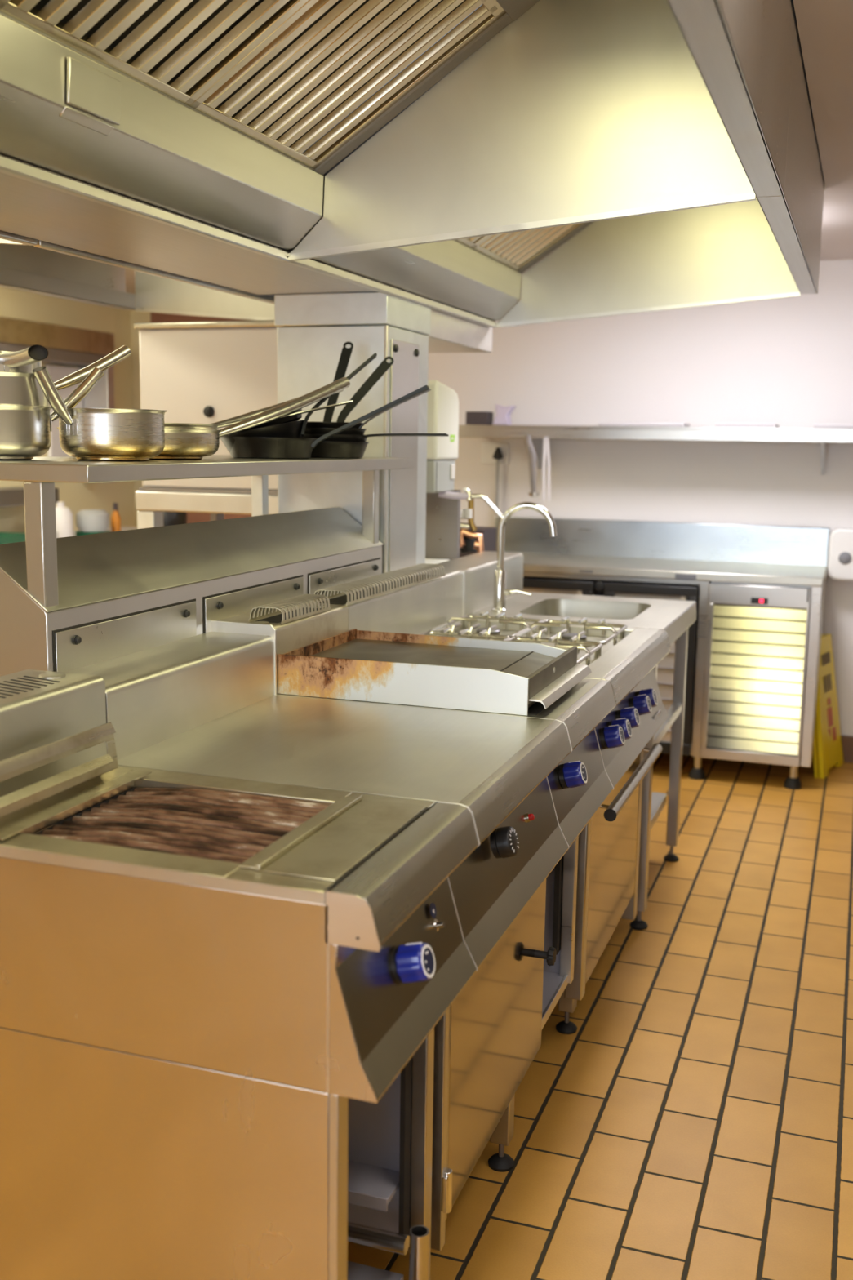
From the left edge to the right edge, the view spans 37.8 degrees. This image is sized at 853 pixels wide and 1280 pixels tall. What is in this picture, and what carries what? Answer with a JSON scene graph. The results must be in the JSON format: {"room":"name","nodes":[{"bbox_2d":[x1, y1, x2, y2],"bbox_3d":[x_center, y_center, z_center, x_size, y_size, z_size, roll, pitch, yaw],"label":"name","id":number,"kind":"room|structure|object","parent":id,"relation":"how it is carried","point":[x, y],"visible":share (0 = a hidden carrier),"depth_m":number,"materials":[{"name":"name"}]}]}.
{"room":"commercial kitchen","nodes":[
{"label":"commercial kitchen","id":0,"kind":"room"},
{"bbox_2d":[0,287,135,533],"bbox_3d":[-3.316,-0.270,3.392,0.100,2.280,9.000,4,10,19],"label":"wall","id":1,"kind":"structure","parent":0,"point":[14,304],"depth_m":7.04,"materials":[{"name":"beige paint"}]},
{"bbox_2d":[0,486,58,506],"bbox_3d":[-2.154,-0.699,6.130,0.249,0.080,0.800,4,10,19],"label":"shelf","id":2,"kind":"object","parent":1,"relation":"attached to","point":[13,495],"visible":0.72,"depth_m":6.13,"materials":[{"name":"metal"}]},
{"bbox_2d":[0,316,114,457],"bbox_3d":[-2.084,-1.193,6.308,0.199,0.820,1.520,4,10,19],"label":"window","id":3,"kind":"structure","parent":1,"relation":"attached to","point":[64,345],"depth_m":6.66,"materials":[{"name":"metal"}]},
{"bbox_2d":[130,296,151,527],"bbox_3d":[-0.909,-0.861,7.324,1.800,2.280,0.100,4,10,19],"label":"wall","id":4,"kind":"structure","parent":0,"point":[135,317],"depth_m":7.44,"materials":[{"name":"beige paint"}]},
{"bbox_2d":[150,312,253,523],"bbox_3d":[-1.234,-0.833,7.369,0.840,2.200,0.039,4,10,19],"label":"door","id":5,"kind":"structure","parent":4,"relation":"in","point":[192,517],"depth_m":7.30,"materials":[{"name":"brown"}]},
{"bbox_2d":[124,0,852,296],"bbox_3d":[-1.025,-1.267,2.423,4.920,0.060,9.200,4,10,19],"label":"ceiling","id":6,"kind":"structure","parent":0,"point":[825,27],"depth_m":3.04,"materials":[{"name":"paint"}]},
{"bbox_2d":[0,230,37,245],"bbox_3d":[-1.691,-1.034,1.860,1.110,0.602,2.041,4,10,19],"label":"light fixture","id":7,"kind":"object","parent":6,"relation":"attached to","point":[6,237],"visible":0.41,"depth_m":2.63,"materials":[{"name":"metal"}]},
{"bbox_2d":[0,240,310,320],"bbox_3d":[-1.009,-1.329,3.775,1.110,0.602,2.051,4,10,19],"label":"extraction hood","id":8,"kind":"object","parent":6,"relation":"attached to","point":[44,268],"visible":0.06,"depth_m":4.66,"materials":[{"name":"metal"}]},
{"bbox_2d":[0,86,493,353],"bbox_3d":[-0.624,-1.062,2.593,0.393,0.625,4.125,4,10,19],"label":"extraction hood","id":9,"kind":"object","parent":6,"relation":"attached to","point":[28,209],"depth_m":2.76,"materials":[{"name":"metal"}]},
{"bbox_2d":[0,0,795,262],"bbox_3d":[-0.093,-1.006,1.831,1.110,0.602,1.741,4,10,19],"label":"extraction hood","id":10,"kind":"object","parent":6,"relation":"attached to","point":[201,117],"visible":1,"depth_m":2.51,"materials":[{"name":"metal"}]},
{"bbox_2d":[284,13,824,328],"bbox_3d":[0.478,-1.253,3.437,1.110,0.602,1.701,4,10,19],"label":"extraction hood","id":11,"kind":"object","parent":6,"relation":"attached to","point":[763,248],"visible":0.32,"depth_m":4.13,"materials":[{"name":"metal"}]},
{"bbox_2d":[347,752,852,1279],"bbox_3d":[-1.060,1.064,2.794,4.920,0.100,9.200,4,10,19],"label":"floor","id":12,"kind":"structure","parent":0,"point":[695,1122],"depth_m":2.89,"materials":[{"name":"tile"}]},
{"bbox_2d":[73,526,137,536],"bbox_3d":[-1.874,-0.053,6.452,0.645,0.930,2.000,4,10,19],"label":"work table","id":13,"kind":"object","parent":12,"relation":"on","point":[122,528],"visible":0.02,"depth_m":7.22,"materials":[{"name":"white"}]},
{"bbox_2d":[0,532,25,544],"bbox_3d":[-2.144,-0.479,5.973,0.300,0.055,0.350,4,10,19],"label":"crate","id":14,"kind":"object","parent":13,"relation":"on","point":[5,537],"visible":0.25,"depth_m":5.99,"materials":[{"name":"green plastic"}]},
{"bbox_2d":[55,502,73,537],"bbox_3d":[-1.878,-0.614,6.410,0.120,0.190,0.120,4,10,19],"label":"bottle","id":15,"kind":"object","parent":13,"relation":"on","point":[64,515],"visible":0.74,"depth_m":6.37,"materials":[{"name":"white plastic"}]},
{"bbox_2d":[75,509,110,535],"bbox_3d":[-1.768,-0.618,6.606,0.169,0.140,0.169,4,10,19],"label":"tub","id":16,"kind":"object","parent":13,"relation":"on","point":[88,522],"visible":0.88,"depth_m":6.54,"materials":[{"name":"white plastic"}]},
{"bbox_2d":[111,502,120,532],"bbox_3d":[-1.683,-0.655,6.752,0.051,0.170,0.051,4,10,19],"label":"sauce bottle","id":17,"kind":"object","parent":13,"relation":"on","point":[115,518],"visible":0.86,"depth_m":6.73,"materials":[{"name":"orange plastic"}]},
{"bbox_2d":[163,511,186,526],"bbox_3d":[-1.445,-0.693,6.973,0.210,0.183,0.210,4,10,19],"label":"pot","id":18,"kind":"object","parent":13,"relation":"on","point":[170,518],"visible":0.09,"depth_m":6.89,"materials":[{"name":"black"}]},
{"bbox_2d":[133,320,278,528],"bbox_3d":[-0.672,-0.214,4.650,0.625,1.850,0.534,4,10,19],"label":"cabinet","id":19,"kind":"object","parent":12,"relation":"on","point":[197,372],"visible":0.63,"depth_m":4.33,"materials":[{"name":"white metal"}]},
{"bbox_2d":[0,454,413,834],"bbox_3d":[-0.556,0.279,2.973,0.530,1.409,1.568,4,10,19],"label":"shelf unit","id":20,"kind":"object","parent":12,"relation":"on","point":[68,603],"depth_m":2.48,"materials":[{"name":"metal"}]},
{"bbox_2d":[0,366,104,460],"bbox_3d":[-0.801,-0.431,2.357,0.286,0.179,0.280,4,10,19],"label":"saucepan","id":21,"kind":"object","parent":20,"relation":"on","point":[25,431],"visible":0.94,"depth_m":2.30,"materials":[{"name":"metal"}]},
{"bbox_2d":[0,345,131,406],"bbox_3d":[-0.786,-0.494,2.411,0.235,0.170,0.400,6,10,28],"label":"saucepan","id":22,"kind":"object","parent":21,"relation":"on","point":[20,388],"visible":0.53,"depth_m":2.30,"materials":[{"name":"metal"}]},
{"bbox_2d":[0,345,48,373],"bbox_3d":[-0.800,-0.476,2.244,0.223,0.092,0.452,-2,10,-18],"label":"saucepan","id":23,"kind":"object","parent":22,"relation":"on","point":[24,361],"visible":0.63,"depth_m":2.13,"materials":[{"name":"metal"}]},
{"bbox_2d":[32,366,167,461],"bbox_3d":[-0.634,-0.435,2.417,0.258,0.172,0.210,-3,10,-22],"label":"saucepan","id":24,"kind":"object","parent":20,"relation":"on","point":[92,434],"visible":1,"depth_m":2.34,"materials":[{"name":"metal"}]},
{"bbox_2d":[56,377,350,459],"bbox_3d":[-0.517,-0.506,2.808,0.347,0.193,0.667,8,12,38],"label":"saute pan","id":25,"kind":"object","parent":20,"relation":"on","point":[180,443],"visible":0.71,"depth_m":2.68,"materials":[{"name":"metal"}]},
{"bbox_2d":[164,389,343,429],"bbox_3d":[-0.515,-0.514,2.848,0.327,0.172,0.706,6,10,30],"label":"saute pan","id":26,"kind":"object","parent":25,"relation":"in","point":[230,421],"visible":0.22,"depth_m":2.82,"materials":[{"name":"metal"}]},
{"bbox_2d":[0,454,413,483],"bbox_3d":[-0.546,-0.402,2.866,0.530,0.030,1.566,4,10,19],"label":"shelf","id":27,"kind":"object","parent":20,"relation":"attached to","point":[51,469],"depth_m":2.36,"materials":[{"name":"metal"}]},
{"bbox_2d":[230,385,429,458],"bbox_3d":[-0.249,-0.525,3.001,0.505,0.177,0.226,4,10,19],"label":"frying pan","id":28,"kind":"object","parent":20,"relation":"on","point":[255,447],"visible":0.95,"depth_m":2.97,"materials":[{"name":"black metal"}]},
{"bbox_2d":[219,352,377,452],"bbox_3d":[-0.322,-0.578,3.030,0.372,0.248,0.218,2,9,9],"label":"frying pan","id":29,"kind":"object","parent":28,"relation":"on","point":[295,428],"visible":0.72,"depth_m":2.99,"materials":[{"name":"black metal"}]},
{"bbox_2d":[228,400,352,435],"bbox_3d":[-0.350,-0.535,3.070,0.303,0.110,0.208,-2,9,-17],"label":"frying pan","id":30,"kind":"object","parent":29,"relation":"on","point":[295,415],"visible":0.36,"depth_m":2.99,"materials":[{"name":"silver metal"}]},
{"bbox_2d":[310,433,448,457],"bbox_3d":[-0.147,-0.503,3.228,0.432,0.066,0.206,4,10,19],"label":"frying pan","id":31,"kind":"object","parent":20,"relation":"on","point":[323,449],"visible":0.8,"depth_m":3.18,"materials":[{"name":"black metal"}]},
{"bbox_2d":[302,389,431,442],"bbox_3d":[-0.166,-0.569,3.230,0.382,0.158,0.202,4,10,19],"label":"frying pan","id":32,"kind":"object","parent":31,"relation":"on","point":[337,437],"visible":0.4,"depth_m":3.18,"materials":[{"name":"black metal"}]},
{"bbox_2d":[304,356,394,435],"bbox_3d":[-0.235,-0.638,3.296,0.204,0.236,0.301,4,10,19],"label":"frying pan","id":33,"kind":"object","parent":32,"relation":"on","point":[384,366],"visible":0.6,"depth_m":3.33,"materials":[{"name":"black metal"}]},
{"bbox_2d":[306,342,363,428],"bbox_3d":[-0.244,-0.666,3.293,0.194,0.259,0.285,4,10,19],"label":"frying pan","id":34,"kind":"object","parent":33,"relation":"on","point":[345,355],"visible":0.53,"depth_m":3.34,"materials":[{"name":"black metal"}]},
{"bbox_2d":[0,669,478,1279],"bbox_3d":[-0.361,0.632,1.837,0.799,1.075,0.408,4,10,19],"label":"grill","id":35,"kind":"object","parent":12,"relation":"on","point":[223,999],"visible":1,"depth_m":1.63,"materials":[{"name":"metal"}]},
{"bbox_2d":[64,631,571,1250],"bbox_3d":[-0.184,0.566,2.348,0.791,1.050,0.680,4,10,19],"label":"countertop","id":36,"kind":"structure","parent":12,"relation":"on","point":[206,704],"depth_m":2.19,"materials":[{"name":"metal"}]},
{"bbox_2d":[274,292,431,573],"bbox_3d":[-0.222,-0.086,3.843,0.358,1.866,0.370,4,10,19],"label":"pillar","id":37,"kind":"structure","parent":12,"relation":"on","point":[313,330],"depth_m":3.59,"materials":[{"name":"silver"}]},
{"bbox_2d":[210,594,616,1030],"bbox_3d":[-0.019,0.470,2.796,0.799,1.103,0.486,4,10,19],"label":"griddle","id":38,"kind":"object","parent":12,"relation":"on","point":[317,655],"visible":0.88,"depth_m":2.66,"materials":[{"name":"metal"}]},
{"bbox_2d":[248,594,330,623],"bbox_3d":[-0.300,-0.071,2.765,0.080,0.033,0.253,4,10,19],"label":"vent","id":39,"kind":"object","parent":38,"relation":"attached to","point":[294,613],"depth_m":2.74,"materials":[{"name":"silver metal"}]},
{"bbox_2d":[276,677,601,719],"bbox_3d":[0.041,0.112,2.737,0.603,0.020,0.453,4,10,19],"label":"countertop","id":40,"kind":"structure","parent":38,"relation":"on","point":[557,708],"depth_m":2.57,"materials":[{"name":"metal"}]},
{"bbox_2d":[528,664,591,708],"bbox_3d":[0.289,0.095,2.647,0.035,0.018,0.428,4,10,19],"label":"drip tray","id":41,"kind":"object","parent":38,"relation":"on","point":[562,687],"depth_m":2.62,"materials":[{"name":"metal"}]},
{"bbox_2d":[459,526,496,557],"bbox_3d":[0.091,0.027,5.657,0.390,1.080,0.200,4,10,19],"label":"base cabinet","id":42,"kind":"object","parent":12,"relation":"on","point":[489,533],"visible":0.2,"depth_m":5.49,"materials":[{"name":"grey"}]},
{"bbox_2d":[305,563,671,1034],"bbox_3d":[0.189,0.380,3.380,0.799,1.103,0.918,4,10,19],"label":"gas range","id":43,"kind":"object","parent":12,"relation":"on","point":[422,598],"visible":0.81,"depth_m":3.27,"materials":[{"name":"metal"}]},
{"bbox_2d":[435,618,658,679],"bbox_3d":[0.257,0.025,3.343,0.603,0.032,0.840,4,10,19],"label":"cooktop","id":44,"kind":"object","parent":43,"relation":"in","point":[611,652],"depth_m":3.45,"materials":[{"name":"metal"}]},
{"bbox_2d":[433,551,696,929],"bbox_3d":[0.446,0.280,4.149,0.769,1.066,0.722,4,10,19],"label":"sink","id":45,"kind":"object","parent":12,"relation":"on","point":[674,617],"visible":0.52,"depth_m":4.22,"materials":[{"name":"metal"}]},
{"bbox_2d":[492,502,557,611],"bbox_3d":[0.311,-0.262,3.941,0.200,0.347,0.048,2,9,8],"label":"mixer tap","id":46,"kind":"object","parent":45,"relation":"on","point":[500,592],"visible":1,"depth_m":3.94,"materials":[{"name":"silver metal"}]},
{"bbox_2d":[492,568,506,611],"bbox_3d":[0.234,-0.160,3.968,0.048,0.135,0.048,4,10,19],"label":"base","id":47,"kind":"object","parent":46,"relation":"on","point":[500,588],"depth_m":3.95,"materials":[{"name":"silver metal"}]},
{"bbox_2d":[469,591,694,629],"bbox_3d":[0.519,-0.019,4.079,0.612,0.170,0.714,4,10,19],"label":"countertop","id":48,"kind":"structure","parent":45,"relation":"on","point":[633,612],"depth_m":4.25,"materials":[{"name":"metal"}]},
{"bbox_2d":[494,515,830,789],"bbox_3d":[0.992,0.016,5.774,1.590,1.092,0.620,4,10,19],"label":"counter","id":49,"kind":"object","parent":12,"relation":"on","point":[757,591],"depth_m":5.42,"materials":[{"name":"metal"}]},
{"bbox_2d":[508,551,827,586],"bbox_3d":[1.014,-0.332,5.706,1.550,0.036,0.572,4,10,19],"label":"countertop","id":50,"kind":"structure","parent":49,"relation":"on","point":[641,567],"depth_m":5.53,"materials":[{"name":"metal"}]},
{"bbox_2d":[813,633,843,778],"bbox_3d":[1.811,0.286,5.657,0.120,0.629,0.329,7,11,33],"label":"sign","id":51,"kind":"object","parent":12,"relation":"on","point":[828,748],"visible":0.88,"depth_m":5.59,"materials":[{"name":"yellow plastic"}]},
{"bbox_3d":[-0.021,0.253,4.487,0.310,1.000,0.560,4,10,19],"label":"bench","id":52,"kind":"object","parent":12,"relation":"on","visible":0},
{"bbox_2d":[425,558,448,564],"bbox_3d":[-0.018,-0.244,4.249,0.165,0.055,0.180,4,10,19],"label":"tub","id":53,"kind":"object","parent":52,"relation":"on","point":[428,561],"visible":0.04,"depth_m":4.23,"materials":[{"name":"white plastic"}]},
{"bbox_2d":[425,489,460,559],"bbox_3d":[-0.063,-0.537,4.354,0.374,0.600,0.030,4,10,19],"label":"board","id":54,"kind":"object","parent":52,"relation":"on","point":[442,514],"visible":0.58,"depth_m":4.32,"materials":[{"name":"metal"}]},
{"bbox_2d":[426,380,458,493],"bbox_3d":[-0.066,-0.682,4.188,0.297,0.361,0.240,4,10,19],"label":"soap dispenser","id":55,"kind":"object","parent":54,"relation":"attached to","point":[442,400],"visible":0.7,"depth_m":4.08,"materials":[{"name":"white plastic"}]},
{"bbox_2d":[438,487,502,517],"bbox_3d":[0.148,-0.464,4.203,0.219,0.098,0.026,1,9,2],"label":"tap","id":56,"kind":"object","parent":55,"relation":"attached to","point":[468,495],"visible":0.98,"depth_m":4.19,"materials":[{"name":"grey metal"}]},
{"bbox_2d":[459,498,484,553],"bbox_3d":[0.145,-0.416,4.559,0.103,0.209,0.116,-3,10,-25],"label":"pipework","id":57,"kind":"object","parent":52,"relation":"on","point":[468,544],"visible":0.72,"depth_m":4.54,"materials":[{"name":"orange metal"}]},
{"bbox_2d":[462,508,472,519],"bbox_3d":[0.151,-0.460,4.550,0.040,0.039,0.042,4,10,19],"label":"cup","id":58,"kind":"object","parent":57,"relation":"on","point":[467,513],"depth_m":4.53,"materials":[{"name":"white ceramic"}]},
{"bbox_2d":[427,259,852,736],"bbox_3d":[1.175,-0.620,6.008,3.020,2.280,0.100,4,10,19],"label":"wall","id":59,"kind":"structure","parent":0,"point":[786,362],"depth_m":5.87,"materials":[{"name":"white paint"}]},
{"bbox_2d":[480,443,508,464],"bbox_3d":[0.340,-0.926,6.198,0.140,0.100,0.012,4,10,19],"label":"wall socket","id":60,"kind":"object","parent":59,"relation":"attached to","point":[488,450],"visible":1,"depth_m":6.20,"materials":[{"name":"white plastic"}]},
{"bbox_2d":[492,447,503,515],"bbox_3d":[0.352,-0.789,6.190,0.048,0.332,0.032,4,10,19],"label":"plug","id":61,"kind":"object","parent":59,"relation":"attached to","point":[497,455],"visible":0.98,"depth_m":6.17,"materials":[{"name":"black rubber"}]},
{"bbox_2d":[458,424,852,475],"bbox_3d":[1.292,-0.868,5.713,2.500,0.206,0.299,4,10,19],"label":"wall shelf","id":62,"kind":"object","parent":59,"relation":"attached to","point":[536,433],"visible":0.8,"depth_m":5.63,"materials":[{"name":"metal"}]},
{"bbox_2d":[466,411,493,425],"bbox_3d":[0.256,-1.069,6.019,0.110,0.064,0.100,4,10,19],"label":"carton","id":63,"kind":"object","parent":62,"relation":"on","point":[479,418],"visible":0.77,"depth_m":5.97,"materials":[{"name":"grey"}]},
{"bbox_2d":[492,404,515,425],"bbox_3d":[0.372,-1.075,5.961,0.101,0.097,0.070,4,10,19],"label":"paper bag","id":64,"kind":"object","parent":62,"relation":"on","point":[503,415],"visible":0.98,"depth_m":5.93,"materials":[{"name":"white paper"}]},
{"bbox_2d":[524,435,539,497],"bbox_3d":[0.497,-0.814,5.831,0.071,0.288,0.056,-1,9,-12],"label":"ladle","id":65,"kind":"object","parent":62,"relation":"hanging from","point":[531,453],"visible":1,"depth_m":5.83,"materials":[{"name":"metal"}]},
{"bbox_2d":[527,492,539,497],"bbox_3d":[0.503,-0.682,5.854,0.055,0.020,0.055,4,10,19],"label":"bowl","id":66,"kind":"object","parent":65,"relation":"on","point":[531,494],"depth_m":5.84,"materials":[{"name":"metal"}]},
{"bbox_2d":[542,436,550,500],"bbox_3d":[0.561,-0.799,5.815,0.042,0.296,0.003,4,10,19],"label":"tongs","id":67,"kind":"object","parent":62,"relation":"hanging from","point":[546,445],"visible":1,"depth_m":5.81,"materials":[{"name":"white metal"}]},
{"bbox_2d":[598,422,689,426],"bbox_3d":[1.009,-0.996,5.773,0.390,0.018,0.217,4,10,19],"label":"tray","id":68,"kind":"object","parent":62,"relation":"on","point":[600,424],"visible":0.84,"depth_m":5.68,"materials":[{"name":"white plastic"}]},
{"bbox_2d":[715,422,778,427],"bbox_3d":[1.447,-0.965,5.622,0.260,0.018,0.217,4,10,19],"label":"tray","id":69,"kind":"object","parent":62,"relation":"on","point":[717,424],"visible":0.86,"depth_m":5.52,"materials":[{"name":"white"}]},
{"bbox_2d":[813,424,852,428],"bbox_3d":[1.928,-0.931,5.455,0.440,0.018,0.217,4,10,19],"label":"tray","id":70,"kind":"object","parent":62,"relation":"on","point":[815,426],"visible":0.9,"depth_m":5.40,"materials":[{"name":"white"}]},
{"bbox_2d":[494,515,830,566],"bbox_3d":[1.094,-0.471,5.976,1.588,0.192,0.035,4,10,19],"label":"backsplash","id":71,"kind":"structure","parent":59,"relation":"attached to","point":[756,544],"depth_m":5.93,"materials":[{"name":"metal"}]},
{"bbox_2d":[812,734,852,762],"bbox_3d":[1.093,0.449,6.141,2.920,0.125,0.012,4,10,19],"label":"baseboard","id":72,"kind":"structure","parent":59,"relation":"attached to","point":[846,740],"depth_m":5.83,"materials":[{"name":"brown tile"}]},
{"bbox_2d":[827,527,852,581],"bbox_3d":[1.950,-0.387,5.642,0.248,0.233,0.134,4,10,19],"label":"dispenser","id":73,"kind":"object","parent":59,"relation":"attached to","point":[840,561],"visible":1,"depth_m":5.61,"materials":[{"name":"white plastic"}]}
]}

